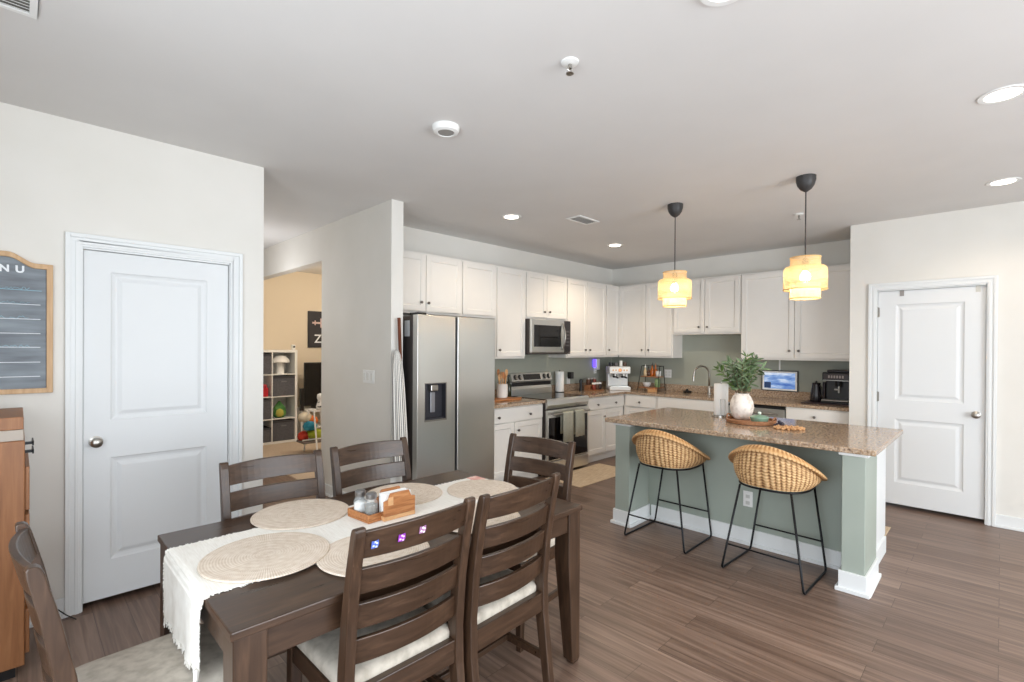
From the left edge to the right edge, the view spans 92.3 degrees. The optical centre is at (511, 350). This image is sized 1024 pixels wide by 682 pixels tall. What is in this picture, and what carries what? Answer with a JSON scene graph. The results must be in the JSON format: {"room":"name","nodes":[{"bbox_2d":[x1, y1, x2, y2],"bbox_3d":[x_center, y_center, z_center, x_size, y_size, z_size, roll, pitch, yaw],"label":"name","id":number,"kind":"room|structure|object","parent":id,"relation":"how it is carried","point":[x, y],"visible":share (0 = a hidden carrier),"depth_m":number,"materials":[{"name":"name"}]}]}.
{"room":"kitchen dining area","nodes":[
{"label":"kitchen dining area","id":0,"kind":"room"},
{"bbox_2d":[0,102,263,599],"bbox_3d":[-4.479,0.076,4.795,5.687,2.789,1.980,1,0,45],"label":"wall","id":1,"kind":"structure","parent":0,"point":[59,175],"depth_m":2.83,"materials":[{"name":"paint"}]},
{"bbox_2d":[0,250,52,394],"bbox_3d":[-2.738,-0.146,2.490,0.027,0.750,0.607,1,0,45],"label":"chalkboard","id":2,"kind":"object","parent":1,"relation":"attached to","point":[26,287],"visible":1,"depth_m":2.63,"materials":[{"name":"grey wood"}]},
{"bbox_2d":[29,598,65,627],"bbox_3d":[-2.829,1.437,2.419,0.029,0.113,0.942,1,0,45],"label":"baseboard","id":3,"kind":"structure","parent":1,"relation":"attached to","point":[59,602],"depth_m":2.73,"materials":[{"name":"white paint"}]},
{"bbox_2d":[64,232,242,617],"bbox_3d":[-2.177,0.414,3.063,0.024,2.156,0.906,1,0,45],"label":"trim","id":4,"kind":"structure","parent":1,"relation":"attached to","point":[74,242],"depth_m":2.79,"materials":[{"name":"white paint"}]},
{"bbox_2d":[81,247,229,611],"bbox_3d":[-2.210,0.451,3.098,0.170,2.082,0.767,1,0,45],"label":"door","id":5,"kind":"structure","parent":1,"relation":"in","point":[156,340],"depth_m":3.04,"materials":[{"name":"white paint"}]},
{"bbox_2d":[263,437,320,479],"bbox_3d":[-2.006,1.469,7.181,3.848,0.012,2.846,1,0,45],"label":"carpet floor","id":6,"kind":"structure","parent":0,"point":[287,448],"depth_m":7.18,"materials":[{"name":"beige carpet"}]},
{"bbox_2d":[263,350,297,444],"bbox_3d":[-3.858,0.718,7.745,0.385,1.463,0.794,1,0,45],"label":"cube shelf","id":7,"kind":"object","parent":6,"relation":"on","point":[290,402],"visible":0.37,"depth_m":7.87,"materials":[{"name":"white wood"}]},
{"bbox_2d":[263,398,270,419],"bbox_3d":[-3.975,0.903,7.608,0.351,0.311,0.358,1,0,45],"label":"fabric bin","id":8,"kind":"object","parent":7,"relation":"on","point":[266,402],"visible":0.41,"depth_m":7.58,"materials":[{"name":"grey fabric"}]},
{"bbox_2d":[263,354,270,373],"bbox_3d":[-3.971,0.210,7.605,0.351,0.311,0.358,1,0,45],"label":"fabric bin","id":9,"kind":"object","parent":7,"relation":"on","point":[266,357],"visible":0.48,"depth_m":7.57,"materials":[{"name":"grey fabric"}]},
{"bbox_2d":[273,401,285,417],"bbox_3d":[-3.684,0.927,7.798,0.240,0.260,0.210,1,0,45],"label":"toy","id":10,"kind":"object","parent":7,"relation":"on","point":[279,410],"visible":0.95,"depth_m":7.74,"materials":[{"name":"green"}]},
{"bbox_2d":[273,355,289,373],"bbox_3d":[-3.691,0.216,7.834,0.280,0.296,0.280,1,0,45],"label":"mushroom lamp","id":11,"kind":"object","parent":7,"relation":"on","point":[280,360],"visible":0.94,"depth_m":7.78,"materials":[{"name":"white plastic"}]},
{"bbox_2d":[273,418,293,441],"bbox_3d":[-3.717,1.255,7.871,0.351,0.318,0.324,1,0,45],"label":"fabric bin","id":12,"kind":"object","parent":7,"relation":"in","point":[283,429],"visible":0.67,"depth_m":7.75,"materials":[{"name":"grey fabric"}]},
{"bbox_2d":[273,375,294,395],"bbox_3d":[-3.713,0.557,7.868,0.351,0.311,0.324,1,0,45],"label":"fabric bin","id":13,"kind":"object","parent":7,"relation":"on","point":[283,385],"visible":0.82,"depth_m":7.75,"materials":[{"name":"grey fabric"}]},
{"bbox_2d":[296,393,320,450],"bbox_3d":[-2.794,1.026,7.033,0.492,0.850,0.452,1,0,45],"label":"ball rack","id":14,"kind":"object","parent":6,"relation":"on","point":[312,432],"visible":0.8,"depth_m":6.97,"materials":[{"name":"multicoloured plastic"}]},
{"bbox_2d":[296,438,320,443],"bbox_3d":[-2.853,1.294,7.084,0.260,0.030,0.400,1,0,45],"label":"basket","id":15,"kind":"object","parent":14,"relation":"on","point":[311,440],"depth_m":6.95,"materials":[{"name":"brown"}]},
{"bbox_2d":[297,406,320,438],"bbox_3d":[-3.076,1.202,8.476,0.460,0.499,1.120,1,0,45],"label":"stand","id":16,"kind":"object","parent":6,"relation":"on","point":[307,408],"visible":0.14,"depth_m":8.16,"materials":[{"name":"white plastic"}]},
{"bbox_2d":[304,362,320,408],"bbox_3d":[-3.026,0.573,8.406,0.180,0.758,1.050,1,0,45],"label":"television","id":17,"kind":"object","parent":16,"relation":"on","point":[312,370],"visible":0.34,"depth_m":8.10,"materials":[{"name":"black plastic"}]},
{"bbox_2d":[263,272,321,428],"bbox_3d":[-3.320,0.067,8.644,0.100,2.789,2.829,1,0,45],"label":"wall","id":18,"kind":"structure","parent":0,"point":[288,299],"depth_m":8.23,"materials":[{"name":"beige paint"}]},
{"bbox_2d":[308,311,321,347],"bbox_3d":[-3.318,-0.366,8.550,0.028,0.625,0.460,1,0,45],"label":"wall picture","id":19,"kind":"object","parent":18,"relation":"attached to","point":[314,317],"visible":0.63,"depth_m":8.46,"materials":[{"name":"grey"}]},
{"bbox_2d":[264,199,403,492],"bbox_3d":[-3.014,0.079,6.261,5.696,2.789,0.117,1,0,45],"label":"wall","id":20,"kind":"structure","parent":0,"point":[360,254],"depth_m":4.63,"materials":[{"name":"paint"}]},
{"bbox_2d":[363,370,373,383],"bbox_3d":[-1.305,0.236,4.471,0.200,0.118,0.011,1,0,45],"label":"light switch","id":21,"kind":"object","parent":20,"relation":"attached to","point":[368,375],"visible":1,"depth_m":4.46,"materials":[{"name":"white plastic"}]},
{"bbox_2d":[403,226,611,315],"bbox_3d":[0.065,0.096,6.435,0.120,2.789,4.473,1,0,45],"label":"wall","id":22,"kind":"structure","parent":0,"point":[416,240],"depth_m":6.07,"materials":[{"name":"paint"}]},
{"bbox_2d":[403,250,460,316],"bbox_3d":[-0.978,-0.675,5.036,0.357,0.612,0.958,1,0,45],"label":"upper cabinet","id":23,"kind":"object","parent":22,"relation":"attached to","point":[431,283],"visible":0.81,"depth_m":5.00,"materials":[{"name":"paint"}]},
{"bbox_2d":[459,260,495,318],"bbox_3d":[-0.470,-0.675,5.568,0.327,0.612,0.504,1,0,45],"label":"upper cabinet","id":24,"kind":"object","parent":22,"relation":"attached to","point":[478,280],"visible":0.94,"depth_m":5.45,"materials":[{"name":"paint"}]},
{"bbox_2d":[495,265,525,358],"bbox_3d":[-0.108,-0.443,5.913,0.357,1.074,0.490,1,0,45],"label":"upper cabinet","id":25,"kind":"object","parent":22,"relation":"attached to","point":[510,282],"visible":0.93,"depth_m":5.80,"materials":[{"name":"paint"}]},
{"bbox_2d":[525,270,566,320],"bbox_3d":[0.349,-0.686,6.370,0.357,0.587,0.794,1,0,45],"label":"upper cabinet","id":26,"kind":"object","parent":22,"relation":"attached to","point":[545,294],"visible":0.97,"depth_m":6.24,"materials":[{"name":"paint"}]},
{"bbox_2d":[525,319,570,354],"bbox_3d":[0.382,-0.170,6.320,0.466,0.434,0.762,1,0,45],"label":"microwave","id":27,"kind":"object","parent":26,"relation":"attached to","point":[542,336],"visible":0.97,"depth_m":6.14,"materials":[{"name":"grey metal"}]},
{"bbox_2d":[495,354,611,388],"bbox_3d":[0.428,0.091,6.712,0.005,1.000,3.320,1,0,45],"label":"backsplash","id":28,"kind":"structure","parent":22,"relation":"attached to","point":[583,368],"depth_m":6.88,"materials":[{"name":"green paint"}]},
{"bbox_2d":[548,277,605,357],"bbox_3d":[0.953,-0.442,6.979,0.357,1.074,0.913,1,0,45],"label":"upper cabinet","id":29,"kind":"object","parent":22,"relation":"attached to","point":[586,300],"visible":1,"depth_m":6.85,"materials":[{"name":"paint"}]},
{"bbox_2d":[605,284,618,356],"bbox_3d":[1.401,-0.441,7.430,0.357,1.074,0.351,1,0,45],"label":"upper cabinet","id":30,"kind":"object","parent":22,"relation":"attached to","point":[612,292],"visible":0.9,"depth_m":7.33,"materials":[{"name":"paint"}]},
{"bbox_2d":[0,0,1023,273],"bbox_3d":[0.085,-1.340,4.396,13.100,0.100,8.050,1,0,45],"label":"ceiling","id":31,"kind":"structure","parent":0,"point":[718,112],"depth_m":2.56,"materials":[{"name":"paint"}]},
{"bbox_2d":[0,0,38,19],"bbox_3d":[-1.859,-1.285,1.635,0.360,0.008,0.416,1,0,45],"label":"ceiling vent","id":32,"kind":"object","parent":31,"relation":"in","point":[29,8],"visible":1,"depth_m":1.84,"materials":[{"name":"white plastic"}]},
{"bbox_2d":[432,121,459,136],"bbox_3d":[-0.379,-1.268,2.828,0.156,0.036,0.156,1,0,45],"label":"smoke detector","id":33,"kind":"object","parent":31,"relation":"attached to","point":[440,128],"visible":1,"depth_m":2.79,"materials":[{"name":"white plastic"}]},
{"bbox_2d":[561,57,578,75],"bbox_3d":[0.257,-1.252,2.180,0.080,0.054,0.080,1,0,45],"label":"sprinkler head","id":34,"kind":"object","parent":31,"relation":"attached to","point":[569,63],"visible":1,"depth_m":2.17},
{"bbox_2d":[566,215,599,224],"bbox_3d":[0.699,-1.284,4.847,0.175,0.008,0.329,1,0,45],"label":"ceiling vent","id":35,"kind":"object","parent":31,"relation":"in","point":[580,219],"visible":1,"depth_m":4.84,"materials":[{"name":"white plastic"}]},
{"bbox_2d":[658,202,691,307],"bbox_3d":[1.430,-0.834,4.317,0.289,0.896,0.289,0,0,-34],"label":"pendant lamp","id":36,"kind":"object","parent":31,"relation":"hanging from","point":[674,285],"visible":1,"depth_m":4.25,"materials":[{"name":"beige glass"}]},
{"bbox_2d":[700,0,737,6],"bbox_3d":[0.746,-1.268,1.718,0.192,0.011,0.192,1,0,45],"label":"recessed light","id":37,"kind":"object","parent":31,"relation":"in","point":[715,3],"visible":1,"depth_m":1.78,"materials":[{"name":"white plastic"}]},
{"bbox_2d":[783,173,827,299],"bbox_3d":[2.150,-0.827,3.604,0.289,0.896,0.289,0,0,-4],"label":"pendant lamp","id":38,"kind":"object","parent":31,"relation":"hanging from","point":[807,275],"visible":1,"depth_m":3.54,"materials":[{"name":"beige glass"}]},
{"bbox_2d":[976,84,1023,103],"bbox_3d":[2.425,-1.264,2.429,0.194,0.006,0.194,1,0,45],"label":"recessed light","id":39,"kind":"object","parent":31,"relation":"in","point":[1009,92],"visible":1,"depth_m":2.42,"materials":[{"name":"white plastic"}]},
{"bbox_2d":[985,177,1021,185],"bbox_3d":[3.675,-1.262,3.680,0.194,0.006,0.194,1,0,45],"label":"recessed light","id":40,"kind":"object","parent":31,"relation":"in","point":[1004,181],"visible":1,"depth_m":3.66,"materials":[{"name":"white plastic"}]},
{"bbox_2d":[2,456,1023,681],"bbox_3d":[0.069,1.549,4.409,13.100,0.100,8.050,1,0,45],"label":"floor","id":41,"kind":"structure","parent":0,"point":[946,604],"depth_m":2.80,"materials":[{"name":"brown wood"}]},
{"bbox_2d":[0,407,33,681],"bbox_3d":[-2.657,0.896,2.173,0.500,1.193,0.774,1,0,45],"label":"wooden cabinet","id":42,"kind":"object","parent":41,"relation":"on","point":[14,459],"visible":0.72,"depth_m":2.22,"materials":[{"name":"brown wood"}]},
{"bbox_2d":[8,521,222,681],"bbox_3d":[-1.172,1.013,1.519,0.468,0.982,0.537,1,0,42],"label":"dining chair","id":43,"kind":"object","parent":41,"relation":"on","point":[159,659],"visible":0.9,"depth_m":1.50,"materials":[{"name":"brown wood"}]},
{"bbox_2d":[75,624,222,681],"bbox_3d":[-1.132,1.033,1.563,0.444,0.063,0.418,1,0,42],"label":"seat cushion","id":44,"kind":"object","parent":43,"relation":"on","point":[159,659],"depth_m":1.57,"materials":[{"name":"beige fabric"}]},
{"bbox_2d":[219,449,325,658],"bbox_3d":[-1.020,1.011,2.252,0.468,0.982,0.537,0,0,-42],"label":"dining chair","id":45,"kind":"object","parent":41,"relation":"on","point":[281,465],"visible":0.36,"depth_m":2.40,"materials":[{"name":"brown wood"}]},
{"bbox_2d":[157,470,581,681],"bbox_3d":[-0.543,1.125,2.186,0.964,0.760,1.541,1,0,45],"label":"dining table","id":46,"kind":"object","parent":41,"relation":"on","point":[252,623],"visible":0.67,"depth_m":1.53,"materials":[{"name":"brown wood"}]},
{"bbox_2d":[250,499,348,529],"bbox_3d":[-0.950,0.733,2.223,0.412,0.005,0.412,1,0,45],"label":"placemat","id":47,"kind":"object","parent":46,"relation":"on","point":[305,513],"visible":1,"depth_m":2.20,"materials":[{"name":"fabric"}]},
{"bbox_2d":[162,476,517,681],"bbox_3d":[-0.581,0.869,2.183,0.519,0.266,1.548,1,0,45],"label":"table runner","id":48,"kind":"object","parent":46,"relation":"on","point":[185,592],"visible":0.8,"depth_m":1.75,"materials":[{"name":"beige fabric"}]},
{"bbox_2d":[197,532,329,582],"bbox_3d":[-0.881,0.733,1.770,0.426,0.005,0.426,1,0,45],"label":"placemat","id":49,"kind":"object","parent":48,"relation":"on","point":[263,557],"visible":1,"depth_m":1.73,"materials":[{"name":"wicker"}]},
{"bbox_2d":[348,507,382,523],"bbox_3d":[-0.642,0.720,2.176,0.166,0.036,0.092,1,0,39],"label":"tray","id":50,"kind":"object","parent":48,"relation":"on","point":[355,514],"visible":0.58,"depth_m":2.13,"materials":[{"name":"brown wood"}]},
{"bbox_2d":[354,489,366,512],"bbox_3d":[-0.675,0.672,2.190,0.058,0.107,0.058,1,0,45],"label":"shaker","id":51,"kind":"object","parent":50,"relation":"on","point":[359,505],"visible":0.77,"depth_m":2.17,"materials":[{"name":"clear glass"}]},
{"bbox_2d":[365,491,376,514],"bbox_3d":[-0.616,0.672,2.152,0.058,0.107,0.058,1,0,45],"label":"shaker","id":52,"kind":"object","parent":50,"relation":"on","point":[370,508],"visible":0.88,"depth_m":2.13,"materials":[{"name":"clear glass"}]},
{"bbox_2d":[374,486,414,521],"bbox_3d":[-0.525,0.681,2.207,0.156,0.116,0.092,0,0,-44],"label":"napkin holder","id":53,"kind":"object","parent":48,"relation":"on","point":[399,504],"visible":0.88,"depth_m":2.18,"materials":[{"name":"brown wood"}]},
{"bbox_2d":[379,487,410,511],"bbox_3d":[-0.524,0.675,2.207,0.132,0.090,0.053,0,0,-44],"label":"napkin stack","id":54,"kind":"object","parent":53,"relation":"in","point":[383,496],"visible":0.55,"depth_m":2.17,"materials":[{"name":"white paper"}]},
{"bbox_2d":[364,483,441,504],"bbox_3d":[-0.555,0.735,2.529,0.392,0.005,0.392,1,0,45],"label":"placemat","id":55,"kind":"object","parent":48,"relation":"on","point":[423,493],"visible":0.44,"depth_m":2.57,"materials":[{"name":"wicker"}]},
{"bbox_2d":[447,479,516,499],"bbox_3d":[-0.159,0.736,2.619,0.372,0.005,0.372,1,0,45],"label":"placemat","id":56,"kind":"object","parent":48,"relation":"on","point":[475,488],"visible":0.91,"depth_m":2.62,"materials":[{"name":"wicker"}]},
{"bbox_2d":[316,536,429,576],"bbox_3d":[-0.504,0.738,1.805,0.402,0.005,0.402,1,0,45],"label":"placemat","id":57,"kind":"object","parent":46,"relation":"on","point":[334,562],"visible":0.24,"depth_m":1.75,"materials":[{"name":"wicker"}]},
{"bbox_2d":[452,503,519,533],"bbox_3d":[-0.151,0.738,2.181,0.382,0.005,0.382,1,0,45],"label":"placemat","id":58,"kind":"object","parent":46,"relation":"on","point":[497,520],"visible":0.13,"depth_m":2.15,"materials":[{"name":"fabric"}]},
{"bbox_2d":[330,437,411,496],"bbox_3d":[-0.645,1.012,2.640,0.468,0.982,0.537,0,0,-45],"label":"dining chair","id":59,"kind":"object","parent":41,"relation":"on","point":[366,451],"visible":0.34,"depth_m":2.79,"materials":[{"name":"brown wood"}]},
{"bbox_2d":[287,496,475,681],"bbox_3d":[-0.473,1.016,1.781,0.537,0.982,0.468,1,0,45],"label":"dining chair","id":60,"kind":"object","parent":41,"relation":"on","point":[391,637],"visible":0.96,"depth_m":1.63,"materials":[{"name":"brown wood"}]},
{"bbox_2d":[296,606,448,681],"bbox_3d":[-0.515,1.035,1.823,0.418,0.063,0.444,1,0,45],"label":"seat cushion","id":61,"kind":"object","parent":60,"relation":"on","point":[320,653],"depth_m":1.68,"materials":[{"name":"beige fabric"}]},
{"bbox_2d":[391,318,407,461],"bbox_3d":[-0.946,0.602,4.164,0.144,1.766,0.125,0,0,5],"label":"curtain","id":62,"kind":"object","parent":41,"relation":"on","point":[398,398],"visible":0.69,"depth_m":4.13,"materials":[{"name":"white fabric"}]},
{"bbox_2d":[402,312,494,480],"bbox_3d":[-0.777,0.578,4.837,0.803,1.828,0.914,1,0,45],"label":"refrigerator","id":63,"kind":"object","parent":41,"relation":"on","point":[449,361],"visible":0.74,"depth_m":4.48,"materials":[{"name":"grey metal"}]},
{"bbox_2d":[423,472,560,681],"bbox_3d":[-0.132,1.017,2.124,0.537,0.982,0.468,1,0,42],"label":"dining chair","id":64,"kind":"object","parent":41,"relation":"on","point":[498,598],"visible":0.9,"depth_m":1.97,"materials":[{"name":"brown wood"}]},
{"bbox_2d":[423,569,535,624],"bbox_3d":[-0.176,1.036,2.164,0.418,0.063,0.444,1,0,42],"label":"seat cushion","id":65,"kind":"object","parent":64,"relation":"on","point":[487,612],"depth_m":2.02,"materials":[{"name":"beige fabric"}]},
{"bbox_2d":[494,404,542,480],"bbox_3d":[-0.180,1.053,5.652,0.649,0.879,0.960,1,0,45],"label":"base cabinet","id":66,"kind":"object","parent":41,"relation":"on","point":[526,420],"visible":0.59,"depth_m":5.45,"materials":[{"name":"paint"}]},
{"bbox_2d":[495,389,545,408],"bbox_3d":[-0.175,0.545,5.651,0.642,0.135,0.975,1,0,45],"label":"countertop","id":67,"kind":"structure","parent":66,"relation":"on","point":[524,401],"depth_m":5.55,"materials":[{"name":"stone"}]},
{"bbox_2d":[495,397,521,401],"bbox_3d":[-0.109,0.568,5.772,0.250,0.018,0.590,1,0,45],"label":"cutting board","id":68,"kind":"object","parent":67,"relation":"on","point":[496,398],"visible":0.66,"depth_m":5.74,"materials":[{"name":"brown wood"}]},
{"bbox_2d":[497,383,507,397],"bbox_3d":[-0.116,0.475,5.828,0.134,0.166,0.134,1,0,45],"label":"utensil crock","id":69,"kind":"object","parent":68,"relation":"on","point":[502,389],"visible":0.98,"depth_m":5.77,"materials":[{"name":"white ceramic"}]},
{"bbox_2d":[503,433,575,652],"bbox_3d":[0.029,1.015,2.792,0.468,0.982,0.537,1,0,38],"label":"dining chair","id":70,"kind":"object","parent":41,"relation":"on","point":[536,445],"visible":0.41,"depth_m":2.94,"materials":[{"name":"brown wood"}]},
{"bbox_2d":[523,538,554,561],"bbox_3d":[-0.008,1.034,2.746,0.444,0.063,0.418,1,0,38],"label":"seat cushion","id":71,"kind":"object","parent":70,"relation":"on","point":[552,545],"depth_m":2.66,"materials":[{"name":"beige fabric"}]},
{"bbox_2d":[508,372,589,475],"bbox_3d":[0.489,0.894,6.260,0.719,1.200,0.814,1,0,45],"label":"range oven","id":72,"kind":"object","parent":41,"relation":"on","point":[536,385],"visible":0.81,"depth_m":6.20,"materials":[{"name":"grey metal"}]},
{"bbox_2d":[511,392,582,399],"bbox_3d":[0.476,0.583,6.273,0.577,0.022,0.814,1,0,45],"label":"cooktop","id":73,"kind":"object","parent":72,"relation":"in","point":[531,395],"depth_m":6.21,"materials":[{"name":"black glass"}]},
{"bbox_2d":[560,410,573,441],"bbox_3d":[0.669,0.913,5.945,0.058,0.366,0.204,1,0,45],"label":"dish towel","id":74,"kind":"object","parent":72,"relation":"hanging from","point":[567,418],"visible":0.98,"depth_m":5.91,"materials":[{"name":"beige fabric"}]},
{"bbox_2d":[545,395,588,409],"bbox_3d":[0.692,0.634,6.058,0.038,0.120,0.814,1,0,45],"label":"handle","id":75,"kind":"object","parent":72,"relation":"in","point":[580,401],"depth_m":6.03,"materials":[{"name":"silver metal"}]},
{"bbox_2d":[574,409,584,436],"bbox_3d":[0.831,0.893,6.108,0.058,0.326,0.184,1,0,45],"label":"dish towel","id":76,"kind":"object","parent":72,"relation":"hanging from","point":[579,415],"visible":0.98,"depth_m":6.09,"materials":[{"name":"beige fabric"}]},
{"bbox_2d":[545,463,614,487],"bbox_3d":[0.949,1.493,5.934,0.515,0.008,1.085,1,0,45],"label":"rug","id":77,"kind":"object","parent":41,"relation":"on","point":[582,477],"visible":0.76,"depth_m":5.91,"materials":[{"name":"beige fabric"}]},
{"bbox_2d":[587,394,623,462],"bbox_3d":[1.076,1.055,6.914,0.649,0.879,0.909,1,0,45],"label":"base cabinet","id":78,"kind":"object","parent":41,"relation":"on","point":[601,434],"visible":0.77,"depth_m":6.66,"materials":[{"name":"paint"}]},
{"bbox_2d":[624,394,656,414],"bbox_3d":[1.976,1.060,7.058,0.520,0.879,0.649,1,0,45],"label":"base cabinet","id":79,"kind":"object","parent":41,"relation":"on","point":[632,403],"visible":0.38,"depth_m":6.86,"materials":[{"name":"paint"}]},
{"bbox_2d":[624,429,711,553],"bbox_3d":[1.301,1.061,4.021,0.602,0.894,0.647,1,0,42],"label":"bar stool","id":80,"kind":"object","parent":41,"relation":"on","point":[664,450],"visible":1,"depth_m":3.79,"materials":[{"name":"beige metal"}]},
{"bbox_2d":[657,397,729,412],"bbox_3d":[2.510,1.065,6.549,0.946,0.879,0.619,1,0,45],"label":"base cabinet","id":81,"kind":"object","parent":41,"relation":"on","point":[662,402],"visible":0.05,"depth_m":6.37,"materials":[{"name":"paint"}]},
{"bbox_2d":[551,381,848,411],"bbox_3d":[2.240,0.557,6.176,3.325,0.135,1.521,1,0,45],"label":"countertop","id":82,"kind":"structure","parent":81,"relation":"on","point":[759,396],"depth_m":6.49,"materials":[{"name":"stone"}]},
{"bbox_2d":[555,370,563,392],"bbox_3d":[0.658,0.422,6.797,0.132,0.310,0.132,1,0,45],"label":"paper towel holder","id":83,"kind":"object","parent":82,"relation":"on","point":[559,375],"visible":0.98,"depth_m":6.75,"materials":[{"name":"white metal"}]},
{"bbox_2d":[606,366,630,389],"bbox_3d":[1.588,0.408,7.353,0.310,0.345,0.342,0,0,0],"label":"espresso machine","id":84,"kind":"object","parent":82,"relation":"on","point":[616,376],"visible":1,"depth_m":7.30,"materials":[{"name":"white metal"}]},
{"bbox_2d":[800,400,848,406],"bbox_3d":[3.596,0.593,5.562,0.500,0.012,0.380,1,0,45],"label":"serving tray","id":85,"kind":"object","parent":82,"relation":"on","point":[807,401],"visible":0.49,"depth_m":5.47,"materials":[{"name":"grey"}]},
{"bbox_2d":[810,381,822,401],"bbox_3d":[3.507,0.466,5.658,0.140,0.240,0.135,1,0,45],"label":"coffee carafe","id":86,"kind":"object","parent":85,"relation":"on","point":[816,393],"visible":0.97,"depth_m":5.63,"materials":[{"name":"black metal"}]},
{"bbox_2d":[821,369,848,404],"bbox_3d":[3.645,0.401,5.510,0.280,0.372,0.325,1,0,45],"label":"coffee maker","id":87,"kind":"object","parent":85,"relation":"on","point":[835,390],"visible":0.84,"depth_m":5.45,"materials":[{"name":"black plastic"}]},
{"bbox_2d":[610,423,885,598],"bbox_3d":[1.873,1.073,4.004,1.864,0.882,1.001,1,0,45],"label":"kitchen island","id":88,"kind":"object","parent":41,"relation":"on","point":[851,503],"visible":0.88,"depth_m":3.69,"materials":[{"name":"green paint"}]},
{"bbox_2d":[743,490,752,507],"bbox_3d":[1.841,1.157,3.840,0.070,0.120,0.006,1,0,45],"label":"outlet","id":89,"kind":"object","parent":88,"relation":"attached to","point":[747,494],"depth_m":3.84,"materials":[{"name":"white plastic"}]},
{"bbox_2d":[605,407,902,456],"bbox_3d":[1.906,0.614,4.046,1.937,0.036,1.154,1,0,45],"label":"island countertop","id":90,"kind":"structure","parent":88,"relation":"on","point":[845,438],"depth_m":3.71,"materials":[{"name":"stone"}]},
{"bbox_2d":[712,381,729,416],"bbox_3d":[1.896,0.435,4.461,0.150,0.320,0.150,1,0,45],"label":"paper towel holder","id":91,"kind":"object","parent":90,"relation":"on","point":[720,389],"visible":0.88,"depth_m":4.41,"materials":[{"name":"white paper"}]},
{"bbox_2d":[726,413,776,425],"bbox_3d":[1.981,0.564,4.080,0.384,0.063,0.384,1,0,45],"label":"round tray","id":92,"kind":"object","parent":90,"relation":"on","point":[731,419],"visible":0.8,"depth_m":3.94,"materials":[{"name":"brown wood"}]},
{"bbox_2d":[713,351,770,419],"bbox_3d":[1.930,0.287,4.201,0.439,0.585,0.506,0,0,14],"label":"vase","id":93,"kind":"object","parent":92,"relation":"on","point":[741,404],"visible":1,"depth_m":4.14,"materials":[{"name":"white ceramic"}]},
{"bbox_2d":[729,403,785,417],"bbox_3d":[3.041,1.077,5.962,0.620,0.866,0.616,1,0,45],"label":"dishwasher","id":94,"kind":"object","parent":41,"relation":"on","point":[770,411],"visible":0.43,"depth_m":5.66,"materials":[{"name":"grey metal"}]},
{"bbox_2d":[721,444,827,594],"bbox_3d":[1.843,1.067,3.418,0.647,0.894,0.602,0,0,-41],"label":"bar stool","id":95,"kind":"object","parent":41,"relation":"on","point":[761,466],"visible":1,"depth_m":3.20,"materials":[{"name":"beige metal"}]},
{"bbox_2d":[786,407,848,423],"bbox_3d":[3.505,1.075,5.537,0.621,0.879,0.649,1,0,45],"label":"base cabinet","id":96,"kind":"object","parent":41,"relation":"on","point":[841,417],"visible":0.14,"depth_m":5.32,"materials":[{"name":"paint"}]},
{"bbox_2d":[612,239,850,414],"bbox_3d":[2.867,0.111,6.718,3.453,2.789,0.120,1,0,45],"label":"wall","id":97,"kind":"structure","parent":0,"point":[837,252],"depth_m":6.53,"materials":[{"name":"paint"}]},
{"bbox_2d":[619,282,681,357],"bbox_3d":[2.017,-0.436,7.236,0.869,1.074,0.340,1,0,45],"label":"upper cabinet","id":98,"kind":"object","parent":97,"relation":"attached to","point":[645,326],"visible":0.9,"depth_m":7.12,"materials":[{"name":"paint"}]},
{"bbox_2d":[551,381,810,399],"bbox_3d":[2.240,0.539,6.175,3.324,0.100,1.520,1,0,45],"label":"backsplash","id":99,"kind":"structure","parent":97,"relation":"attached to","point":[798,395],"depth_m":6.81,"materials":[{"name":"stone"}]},
{"bbox_2d":[673,274,741,334],"bbox_3d":[2.650,-0.592,6.606,0.906,0.750,0.340,1,0,45],"label":"upper cabinet","id":100,"kind":"object","parent":97,"relation":"attached to","point":[714,308],"visible":0.86,"depth_m":6.45,"materials":[{"name":"paint"}]},
{"bbox_2d":[612,334,848,391],"bbox_3d":[2.782,0.105,6.715,3.329,1.000,0.005,1,0,45],"label":"backsplash","id":101,"kind":"structure","parent":97,"relation":"attached to","point":[697,350],"depth_m":6.78,"materials":[{"name":"green paint"}]},
{"bbox_2d":[762,360,798,391],"bbox_3d":[3.339,0.310,6.136,0.418,0.392,0.030,1,0,45],"label":"smart display","id":102,"kind":"object","parent":97,"relation":"attached to","point":[773,380],"visible":0.91,"depth_m":6.12,"materials":[{"name":"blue glass"}]},
{"bbox_2d":[741,264,849,360],"bbox_3d":[3.407,-0.422,5.852,1.226,1.074,0.340,1,0,45],"label":"upper cabinet","id":103,"kind":"object","parent":97,"relation":"attached to","point":[774,326],"visible":0.66,"depth_m":5.76,"materials":[{"name":"paint"}]},
{"bbox_2d":[849,201,1023,518],"bbox_3d":[5.226,0.138,3.764,4.299,2.789,0.738,1,0,45],"label":"wall","id":104,"kind":"structure","parent":0,"point":[986,240],"depth_m":4.37,"materials":[{"name":"paint"}]},
{"bbox_2d":[876,284,986,523],"bbox_3d":[3.900,0.466,4.613,0.796,2.109,0.170,1,0,45],"label":"door","id":105,"kind":"structure","parent":104,"relation":"in","point":[931,347],"depth_m":4.57,"materials":[{"name":"white paint"}]},
{"bbox_2d":[867,275,997,526],"bbox_3d":[3.868,0.431,4.578,0.921,2.178,0.024,1,0,45],"label":"trim","id":106,"kind":"structure","parent":104,"relation":"attached to","point":[991,281],"depth_m":4.29,"materials":[{"name":"white paint"}]},
{"bbox_2d":[995,514,1023,531],"bbox_3d":[5.329,1.482,3.123,3.230,0.113,0.029,1,0,45],"label":"baseboard","id":107,"kind":"structure","parent":104,"relation":"attached to","point":[1002,521],"depth_m":4.19,"materials":[{"name":"white paint"}]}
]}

